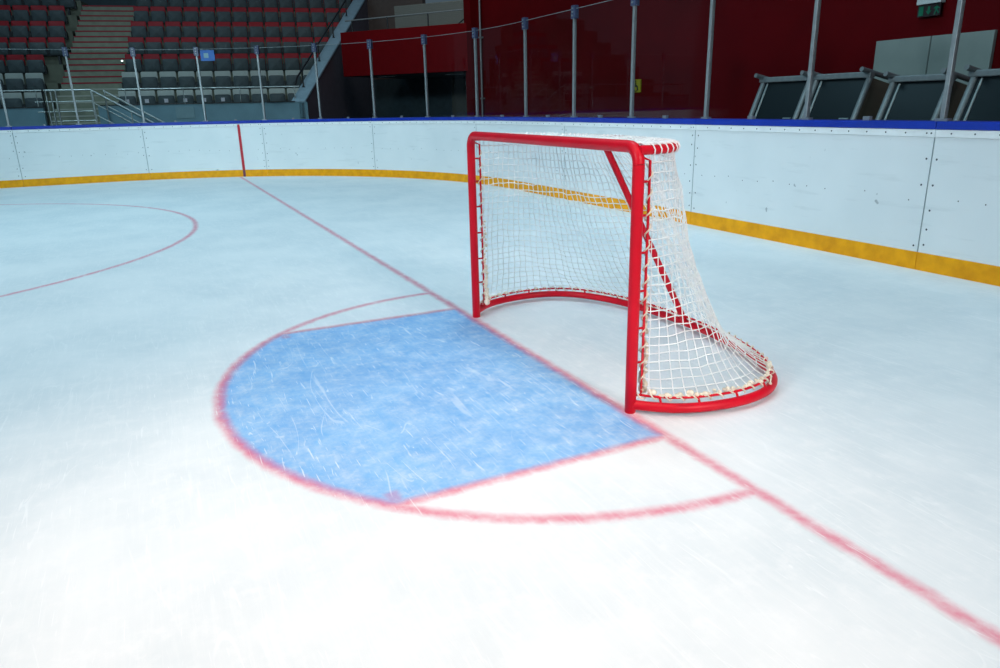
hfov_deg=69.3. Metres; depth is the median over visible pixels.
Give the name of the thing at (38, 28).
seat
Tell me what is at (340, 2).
seat
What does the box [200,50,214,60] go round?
sign
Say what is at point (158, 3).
seat
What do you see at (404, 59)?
balcony
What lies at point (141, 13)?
seat
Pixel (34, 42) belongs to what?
seat
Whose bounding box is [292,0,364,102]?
trim
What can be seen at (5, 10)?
seat
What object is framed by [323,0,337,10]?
seat
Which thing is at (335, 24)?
seat
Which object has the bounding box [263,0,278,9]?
seat
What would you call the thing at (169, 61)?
seat
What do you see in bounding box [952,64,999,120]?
shelter
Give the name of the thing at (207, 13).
seat
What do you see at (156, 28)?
seat
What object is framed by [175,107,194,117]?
wall panel
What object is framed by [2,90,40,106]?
rail
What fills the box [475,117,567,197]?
board
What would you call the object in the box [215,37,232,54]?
seat
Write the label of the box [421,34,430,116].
post
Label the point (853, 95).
shelter
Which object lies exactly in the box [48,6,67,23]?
seat
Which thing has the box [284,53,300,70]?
seat
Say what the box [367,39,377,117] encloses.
post
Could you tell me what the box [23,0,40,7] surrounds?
seat
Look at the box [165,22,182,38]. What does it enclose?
seat
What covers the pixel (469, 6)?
wall pillar
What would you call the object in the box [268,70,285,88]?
seat
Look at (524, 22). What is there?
post
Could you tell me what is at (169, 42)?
seat
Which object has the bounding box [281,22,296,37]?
seat
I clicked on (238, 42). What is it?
seat
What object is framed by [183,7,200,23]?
seat
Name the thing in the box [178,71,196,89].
seat
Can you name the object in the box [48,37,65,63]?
seat
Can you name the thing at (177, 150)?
board
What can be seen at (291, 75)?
seat
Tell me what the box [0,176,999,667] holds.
floor
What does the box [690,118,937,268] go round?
board
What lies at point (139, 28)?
seat
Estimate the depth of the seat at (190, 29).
22.89 m
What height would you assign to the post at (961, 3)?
1.560 m
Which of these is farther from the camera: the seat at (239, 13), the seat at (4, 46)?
the seat at (239, 13)
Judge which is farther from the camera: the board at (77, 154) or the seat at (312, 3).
the seat at (312, 3)
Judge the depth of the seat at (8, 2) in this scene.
22.88 m
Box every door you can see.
[450,77,466,116]
[873,30,997,84]
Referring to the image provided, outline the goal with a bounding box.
[467,131,777,413]
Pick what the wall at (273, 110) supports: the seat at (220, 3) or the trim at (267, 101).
the trim at (267, 101)
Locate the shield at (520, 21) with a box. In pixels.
[476,21,521,116]
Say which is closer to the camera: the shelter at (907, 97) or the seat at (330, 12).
the shelter at (907, 97)
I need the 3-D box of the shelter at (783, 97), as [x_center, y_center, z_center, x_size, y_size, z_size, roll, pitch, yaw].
[3.434,-2.381,9.153,1.148,1.758,0.825,-9,19,-24]
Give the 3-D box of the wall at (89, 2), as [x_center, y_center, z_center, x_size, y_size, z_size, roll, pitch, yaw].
[-11.846,-12.773,25.765,16.500,3.800,0.601,-6,18,-14]
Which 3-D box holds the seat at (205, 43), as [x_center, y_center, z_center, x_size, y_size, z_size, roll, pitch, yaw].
[-9.084,-8.785,22.463,0.490,0.800,0.167,-6,18,-14]
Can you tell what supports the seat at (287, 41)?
on the floor at (53, 79)
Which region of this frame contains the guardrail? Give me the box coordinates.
[35,89,96,128]
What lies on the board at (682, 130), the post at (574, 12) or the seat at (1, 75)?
the post at (574, 12)
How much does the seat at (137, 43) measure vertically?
0.800 m
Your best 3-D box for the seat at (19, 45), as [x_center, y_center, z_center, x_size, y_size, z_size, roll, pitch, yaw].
[-14.071,-8.274,21.218,0.490,0.800,0.167,-6,18,-14]
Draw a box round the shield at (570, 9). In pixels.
[526,9,570,116]
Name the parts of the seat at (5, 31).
backrest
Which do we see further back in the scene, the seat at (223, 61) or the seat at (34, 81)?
the seat at (223, 61)
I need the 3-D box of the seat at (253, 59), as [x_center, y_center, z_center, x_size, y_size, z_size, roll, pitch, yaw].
[-7.404,-8.184,22.201,0.490,0.800,0.167,-6,18,-14]
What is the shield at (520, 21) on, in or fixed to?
on the board at (483, 124)
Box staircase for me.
[50,5,133,127]
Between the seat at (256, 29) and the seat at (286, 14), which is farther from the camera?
the seat at (286, 14)
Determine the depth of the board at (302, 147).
16.11 m
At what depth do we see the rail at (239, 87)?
19.73 m
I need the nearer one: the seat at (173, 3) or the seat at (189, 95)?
the seat at (189, 95)
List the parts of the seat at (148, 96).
backrest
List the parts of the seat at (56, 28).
backrest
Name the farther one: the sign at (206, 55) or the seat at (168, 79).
the seat at (168, 79)
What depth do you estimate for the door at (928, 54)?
8.85 m
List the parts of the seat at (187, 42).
backrest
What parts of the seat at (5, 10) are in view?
backrest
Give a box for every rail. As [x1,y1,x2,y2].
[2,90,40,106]
[91,89,154,129]
[103,90,163,123]
[118,86,298,102]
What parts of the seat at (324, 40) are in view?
backrest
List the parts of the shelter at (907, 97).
rail, pane, rail, pane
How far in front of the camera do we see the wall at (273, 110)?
19.73 m
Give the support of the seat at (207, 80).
on the floor at (53, 79)
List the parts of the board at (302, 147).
cap rail, kick plate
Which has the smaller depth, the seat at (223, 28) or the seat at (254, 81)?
the seat at (254, 81)
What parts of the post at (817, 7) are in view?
foot plate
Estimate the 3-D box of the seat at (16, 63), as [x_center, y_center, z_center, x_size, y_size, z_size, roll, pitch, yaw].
[-13.751,-7.532,20.616,0.490,0.800,0.167,-6,18,-14]
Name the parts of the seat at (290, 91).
backrest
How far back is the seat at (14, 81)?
19.96 m
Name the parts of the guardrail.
rail post, rail post, rail post, rail post, rail, rail, rail, rail, rail post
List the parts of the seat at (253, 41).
backrest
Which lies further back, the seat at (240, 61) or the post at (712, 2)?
the seat at (240, 61)
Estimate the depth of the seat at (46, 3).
23.12 m
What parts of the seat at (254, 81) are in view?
backrest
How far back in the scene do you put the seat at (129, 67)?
21.29 m
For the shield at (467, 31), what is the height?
1.518 m
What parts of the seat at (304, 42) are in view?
backrest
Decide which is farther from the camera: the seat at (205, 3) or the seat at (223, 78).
the seat at (205, 3)
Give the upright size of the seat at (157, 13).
0.800 m
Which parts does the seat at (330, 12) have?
backrest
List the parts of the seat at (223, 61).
backrest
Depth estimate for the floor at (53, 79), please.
22.16 m
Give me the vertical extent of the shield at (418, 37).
1.518 m
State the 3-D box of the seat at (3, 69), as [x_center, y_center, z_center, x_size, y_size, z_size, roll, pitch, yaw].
[-14.234,-7.483,20.496,0.490,0.800,0.167,-6,18,-14]
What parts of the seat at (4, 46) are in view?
backrest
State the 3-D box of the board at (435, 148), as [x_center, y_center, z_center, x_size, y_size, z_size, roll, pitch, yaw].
[-1.467,-3.792,14.826,3.070,1.240,0.378,13,23,38]
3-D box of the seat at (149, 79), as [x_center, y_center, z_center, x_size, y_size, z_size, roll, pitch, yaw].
[-10.067,-7.136,20.855,0.490,0.800,0.167,-6,18,-14]
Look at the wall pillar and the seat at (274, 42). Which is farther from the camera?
the seat at (274, 42)
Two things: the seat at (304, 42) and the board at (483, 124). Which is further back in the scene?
the seat at (304, 42)
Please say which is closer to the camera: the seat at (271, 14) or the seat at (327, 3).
the seat at (271, 14)
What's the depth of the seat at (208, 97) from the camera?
20.52 m
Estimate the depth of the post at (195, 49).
15.99 m
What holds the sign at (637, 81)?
attached to the wall at (769, 38)
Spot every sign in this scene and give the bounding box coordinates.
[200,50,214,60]
[634,79,641,91]
[917,0,945,17]
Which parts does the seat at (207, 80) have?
backrest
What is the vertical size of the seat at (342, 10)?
0.800 m
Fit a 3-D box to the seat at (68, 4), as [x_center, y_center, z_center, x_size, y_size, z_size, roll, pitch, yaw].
[-13.929,-10.611,23.298,0.490,0.800,0.167,-6,18,-14]
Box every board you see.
[0,127,23,187]
[11,123,150,186]
[141,120,267,179]
[262,118,375,176]
[372,117,477,183]
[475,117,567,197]
[564,117,700,223]
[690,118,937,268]
[915,121,999,285]
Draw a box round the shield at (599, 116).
[576,0,610,117]
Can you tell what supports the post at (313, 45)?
on the board at (302, 147)
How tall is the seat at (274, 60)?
0.800 m
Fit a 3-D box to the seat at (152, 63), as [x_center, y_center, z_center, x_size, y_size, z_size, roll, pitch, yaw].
[-10.300,-7.887,21.478,0.490,0.800,0.167,-6,18,-14]
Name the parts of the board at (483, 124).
kick plate, cap rail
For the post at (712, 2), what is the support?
on the board at (852, 188)
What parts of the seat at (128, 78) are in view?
backrest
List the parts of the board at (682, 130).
kick plate, cap rail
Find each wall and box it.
[0,102,308,132]
[80,0,323,5]
[301,0,373,124]
[336,0,465,117]
[477,0,999,118]
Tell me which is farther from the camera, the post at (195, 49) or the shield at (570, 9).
the post at (195, 49)
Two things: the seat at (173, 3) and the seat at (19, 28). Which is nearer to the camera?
the seat at (19, 28)
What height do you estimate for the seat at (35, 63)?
0.800 m
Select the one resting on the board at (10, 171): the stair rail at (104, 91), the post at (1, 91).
the post at (1, 91)
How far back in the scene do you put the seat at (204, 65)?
21.77 m
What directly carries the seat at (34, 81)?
on the floor at (53, 79)
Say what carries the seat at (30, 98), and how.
on the floor at (53, 79)
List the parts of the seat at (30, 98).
backrest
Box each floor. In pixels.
[0,0,340,123]
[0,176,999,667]
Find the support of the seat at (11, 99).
on the floor at (53, 79)
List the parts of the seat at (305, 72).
backrest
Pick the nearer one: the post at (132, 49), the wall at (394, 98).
the post at (132, 49)
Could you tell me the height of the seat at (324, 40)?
0.800 m
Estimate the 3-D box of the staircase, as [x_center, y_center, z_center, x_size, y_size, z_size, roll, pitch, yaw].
[-12.183,-8.341,22.415,1.575,3.788,7.874,-6,18,-14]
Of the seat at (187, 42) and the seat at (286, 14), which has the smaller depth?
the seat at (187, 42)
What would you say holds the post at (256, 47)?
on the board at (302, 147)
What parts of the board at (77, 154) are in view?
cap rail, kick plate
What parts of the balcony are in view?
rail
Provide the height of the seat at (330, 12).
0.800 m
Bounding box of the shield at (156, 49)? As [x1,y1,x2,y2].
[156,49,192,121]
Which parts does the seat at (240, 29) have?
backrest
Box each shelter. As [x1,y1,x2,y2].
[748,70,813,118]
[799,66,888,119]
[875,68,970,119]
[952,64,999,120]
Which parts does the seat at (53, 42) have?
backrest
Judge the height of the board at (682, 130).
1.240 m
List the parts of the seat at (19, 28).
backrest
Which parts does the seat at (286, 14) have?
backrest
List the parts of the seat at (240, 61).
backrest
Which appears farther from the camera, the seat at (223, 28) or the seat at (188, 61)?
the seat at (223, 28)
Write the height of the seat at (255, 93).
0.800 m
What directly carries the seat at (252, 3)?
on the floor at (53, 79)
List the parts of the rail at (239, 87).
rail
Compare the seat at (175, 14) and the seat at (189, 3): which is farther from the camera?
the seat at (189, 3)
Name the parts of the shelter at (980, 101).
rail, rail, pane, rail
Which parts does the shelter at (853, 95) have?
rail, pane, rail, pane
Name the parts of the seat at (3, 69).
backrest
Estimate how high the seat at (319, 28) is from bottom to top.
0.800 m
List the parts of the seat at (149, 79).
backrest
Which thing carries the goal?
on the floor at (254, 421)
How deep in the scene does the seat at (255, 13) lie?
24.00 m
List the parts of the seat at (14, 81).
backrest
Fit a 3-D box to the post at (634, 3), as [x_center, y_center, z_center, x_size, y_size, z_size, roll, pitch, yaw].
[1.745,-3.639,9.466,0.100,1.560,0.110,-9,19,-24]
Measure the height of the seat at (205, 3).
0.800 m
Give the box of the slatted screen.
[394,0,463,27]
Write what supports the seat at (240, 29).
on the floor at (53, 79)
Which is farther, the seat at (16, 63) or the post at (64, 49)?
the seat at (16, 63)
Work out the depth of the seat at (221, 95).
20.64 m
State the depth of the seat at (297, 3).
24.98 m
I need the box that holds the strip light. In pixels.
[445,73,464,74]
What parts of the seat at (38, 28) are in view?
backrest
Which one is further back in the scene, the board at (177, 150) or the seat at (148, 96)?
the seat at (148, 96)
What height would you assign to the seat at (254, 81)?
0.800 m
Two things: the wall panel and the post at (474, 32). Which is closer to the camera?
the post at (474, 32)
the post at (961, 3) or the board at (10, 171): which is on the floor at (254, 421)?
the board at (10, 171)
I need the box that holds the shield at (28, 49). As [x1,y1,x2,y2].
[28,49,61,125]
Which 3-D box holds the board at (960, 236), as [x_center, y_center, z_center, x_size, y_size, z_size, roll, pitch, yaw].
[4.613,-0.578,4.226,0.216,1.240,4.386,-9,19,-24]
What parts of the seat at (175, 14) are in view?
backrest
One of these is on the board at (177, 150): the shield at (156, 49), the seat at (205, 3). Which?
the shield at (156, 49)
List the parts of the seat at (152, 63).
backrest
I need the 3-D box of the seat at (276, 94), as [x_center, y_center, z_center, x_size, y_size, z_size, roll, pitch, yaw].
[-6.456,-6.733,21.075,0.490,0.800,0.167,-6,18,-14]
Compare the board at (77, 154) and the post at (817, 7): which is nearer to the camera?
the post at (817, 7)
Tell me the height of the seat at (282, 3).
0.800 m
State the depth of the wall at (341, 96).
23.18 m
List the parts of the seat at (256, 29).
backrest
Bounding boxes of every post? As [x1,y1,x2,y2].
[0,81,11,126]
[61,47,81,124]
[129,47,146,122]
[193,47,208,120]
[254,45,267,119]
[311,43,323,118]
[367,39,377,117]
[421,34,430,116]
[472,28,480,116]
[522,17,528,116]
[570,5,578,117]
[627,0,639,117]
[701,0,715,118]
[800,0,820,119]
[934,0,965,120]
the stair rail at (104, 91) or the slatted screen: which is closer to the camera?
the stair rail at (104, 91)
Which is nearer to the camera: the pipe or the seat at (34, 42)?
the pipe
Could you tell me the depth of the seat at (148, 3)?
23.79 m
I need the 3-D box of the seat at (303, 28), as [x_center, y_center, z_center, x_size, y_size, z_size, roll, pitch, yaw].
[-6.421,-9.833,23.810,0.490,0.800,0.167,-6,18,-14]
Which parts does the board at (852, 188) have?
kick plate, cap rail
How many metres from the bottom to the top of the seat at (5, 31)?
0.800 m
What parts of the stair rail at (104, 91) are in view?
rail post, rail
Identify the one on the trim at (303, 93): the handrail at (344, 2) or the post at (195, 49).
the handrail at (344, 2)
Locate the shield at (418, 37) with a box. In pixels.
[373,37,420,117]
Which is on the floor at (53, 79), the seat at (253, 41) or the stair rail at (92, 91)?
the seat at (253, 41)
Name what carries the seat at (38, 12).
on the floor at (53, 79)
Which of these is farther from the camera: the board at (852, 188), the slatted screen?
the slatted screen
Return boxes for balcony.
[340,9,467,78]
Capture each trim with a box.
[0,101,294,108]
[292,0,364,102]
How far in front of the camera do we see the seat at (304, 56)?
22.49 m
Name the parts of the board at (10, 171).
cap rail, kick plate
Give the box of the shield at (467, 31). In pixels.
[427,31,469,116]
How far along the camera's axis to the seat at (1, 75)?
19.91 m
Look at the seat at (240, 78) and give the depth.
21.39 m
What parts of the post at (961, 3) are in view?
foot plate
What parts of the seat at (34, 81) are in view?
backrest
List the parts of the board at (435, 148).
cap rail, kick plate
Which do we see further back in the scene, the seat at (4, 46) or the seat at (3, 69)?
the seat at (4, 46)
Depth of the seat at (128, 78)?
20.66 m
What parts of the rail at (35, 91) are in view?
rail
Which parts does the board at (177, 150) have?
cap rail, kick plate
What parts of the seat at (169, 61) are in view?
backrest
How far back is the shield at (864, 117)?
6.53 m
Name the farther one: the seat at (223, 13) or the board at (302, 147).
the seat at (223, 13)
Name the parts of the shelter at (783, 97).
rail, rail, pane, rail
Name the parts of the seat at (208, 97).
backrest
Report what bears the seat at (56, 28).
on the floor at (53, 79)
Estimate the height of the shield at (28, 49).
1.518 m
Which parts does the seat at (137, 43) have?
backrest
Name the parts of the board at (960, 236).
kick plate, cap rail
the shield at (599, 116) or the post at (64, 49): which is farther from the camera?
the post at (64, 49)
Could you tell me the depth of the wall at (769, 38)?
13.11 m
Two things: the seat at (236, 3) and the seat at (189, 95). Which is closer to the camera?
the seat at (189, 95)
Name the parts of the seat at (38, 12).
backrest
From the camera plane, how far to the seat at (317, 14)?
24.48 m
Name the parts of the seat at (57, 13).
backrest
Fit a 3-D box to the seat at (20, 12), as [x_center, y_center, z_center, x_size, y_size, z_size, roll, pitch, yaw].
[-14.787,-9.748,22.402,0.490,0.800,0.167,-6,18,-14]
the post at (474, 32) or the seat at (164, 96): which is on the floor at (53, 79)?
the seat at (164, 96)
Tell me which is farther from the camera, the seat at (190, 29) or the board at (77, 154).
the seat at (190, 29)
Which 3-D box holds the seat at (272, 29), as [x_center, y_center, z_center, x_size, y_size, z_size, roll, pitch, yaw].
[-7.386,-9.734,23.569,0.490,0.800,0.167,-6,18,-14]
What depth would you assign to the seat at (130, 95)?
20.04 m
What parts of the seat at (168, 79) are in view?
backrest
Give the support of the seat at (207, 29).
on the floor at (53, 79)
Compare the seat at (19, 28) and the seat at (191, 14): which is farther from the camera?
the seat at (191, 14)
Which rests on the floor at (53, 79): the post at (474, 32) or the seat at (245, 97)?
the seat at (245, 97)
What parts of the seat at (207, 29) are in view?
backrest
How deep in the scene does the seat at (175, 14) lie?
23.40 m
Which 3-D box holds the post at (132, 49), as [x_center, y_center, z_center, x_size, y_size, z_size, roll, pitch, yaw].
[-7.906,-5.424,15.819,0.110,1.560,0.100,-6,18,-15]
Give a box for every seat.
[0,5,12,22]
[0,21,11,38]
[0,37,10,55]
[0,55,7,73]
[0,73,6,92]
[3,93,23,107]
[5,0,23,7]
[5,73,25,92]
[6,55,27,73]
[9,37,29,55]
[11,21,30,38]
[12,5,30,22]
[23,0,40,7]
[24,92,45,106]
[25,73,46,92]
[26,55,47,73]
[29,37,49,55]
[30,5,48,23]
[30,21,48,38]
[41,0,58,7]
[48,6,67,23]
[48,21,67,38]
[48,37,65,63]
[58,0,76,14]
[118,91,137,104]
[121,72,141,90]
[125,54,143,72]
[128,37,146,55]
[130,21,148,38]
[133,6,150,23]
[136,0,152,8]
[138,90,156,103]
[141,72,159,90]
[143,54,162,72]
[146,37,163,54]
[148,21,165,38]
[150,6,167,23]
[152,0,168,8]
[157,90,176,103]
[159,71,178,89]
[161,54,179,71]
[163,37,181,54]
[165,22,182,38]
[167,7,183,23]
[169,0,184,9]
[176,90,195,102]
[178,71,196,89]
[179,54,197,71]
[181,37,196,53]
[182,22,199,38]
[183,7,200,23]
[185,0,200,9]
[195,89,213,102]
[196,71,214,89]
[198,37,215,54]
[198,54,215,71]
[199,22,215,38]
[200,7,216,23]
[201,0,216,9]
[214,71,232,88]
[214,89,232,102]
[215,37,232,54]
[215,54,232,71]
[216,7,232,23]
[216,22,232,38]
[217,0,232,9]
[232,0,247,9]
[232,7,248,23]
[232,22,248,38]
[232,37,249,54]
[232,53,249,71]
[232,71,250,88]
[233,89,250,101]
[248,0,263,9]
[248,7,264,23]
[249,22,264,38]
[249,37,265,54]
[250,53,266,70]
[250,70,268,88]
[251,89,268,101]
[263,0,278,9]
[264,8,279,23]
[265,22,280,38]
[266,37,282,54]
[267,53,283,70]
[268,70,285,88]
[269,88,286,100]
[278,0,293,10]
[280,8,294,23]
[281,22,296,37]
[282,37,298,54]
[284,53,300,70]
[285,70,301,88]
[287,88,298,100]
[293,0,308,10]
[295,8,310,23]
[297,22,312,38]
[298,37,312,54]
[300,53,313,69]
[303,70,309,78]
[308,0,322,10]
[310,8,325,24]
[312,22,327,38]
[315,37,328,54]
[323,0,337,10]
[325,8,340,24]
[328,22,338,38]
[338,0,350,8]
[340,8,347,18]
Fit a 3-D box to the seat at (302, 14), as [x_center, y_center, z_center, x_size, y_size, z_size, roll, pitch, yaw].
[-6.653,-10.583,24.433,0.490,0.800,0.167,-6,18,-14]
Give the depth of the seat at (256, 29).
23.37 m
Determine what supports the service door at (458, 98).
in the wall at (394, 98)
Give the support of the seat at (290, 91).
on the floor at (53, 79)
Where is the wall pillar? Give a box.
[463,0,479,116]
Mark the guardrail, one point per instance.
(45, 90)
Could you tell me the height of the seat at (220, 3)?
0.800 m
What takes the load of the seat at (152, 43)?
on the floor at (53, 79)
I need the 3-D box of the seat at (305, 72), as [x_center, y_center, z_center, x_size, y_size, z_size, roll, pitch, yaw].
[-5.723,-7.582,21.939,0.490,0.800,0.167,-6,18,-14]
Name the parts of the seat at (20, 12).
backrest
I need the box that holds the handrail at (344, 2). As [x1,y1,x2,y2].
[295,0,346,86]
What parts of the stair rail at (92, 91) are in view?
rail post, rail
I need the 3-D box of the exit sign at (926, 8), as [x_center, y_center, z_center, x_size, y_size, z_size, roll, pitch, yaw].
[5.216,-3.975,8.771,0.090,0.231,0.312,-9,19,-24]
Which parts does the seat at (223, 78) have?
backrest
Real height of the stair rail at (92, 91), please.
2.037 m
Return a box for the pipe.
[478,0,484,116]

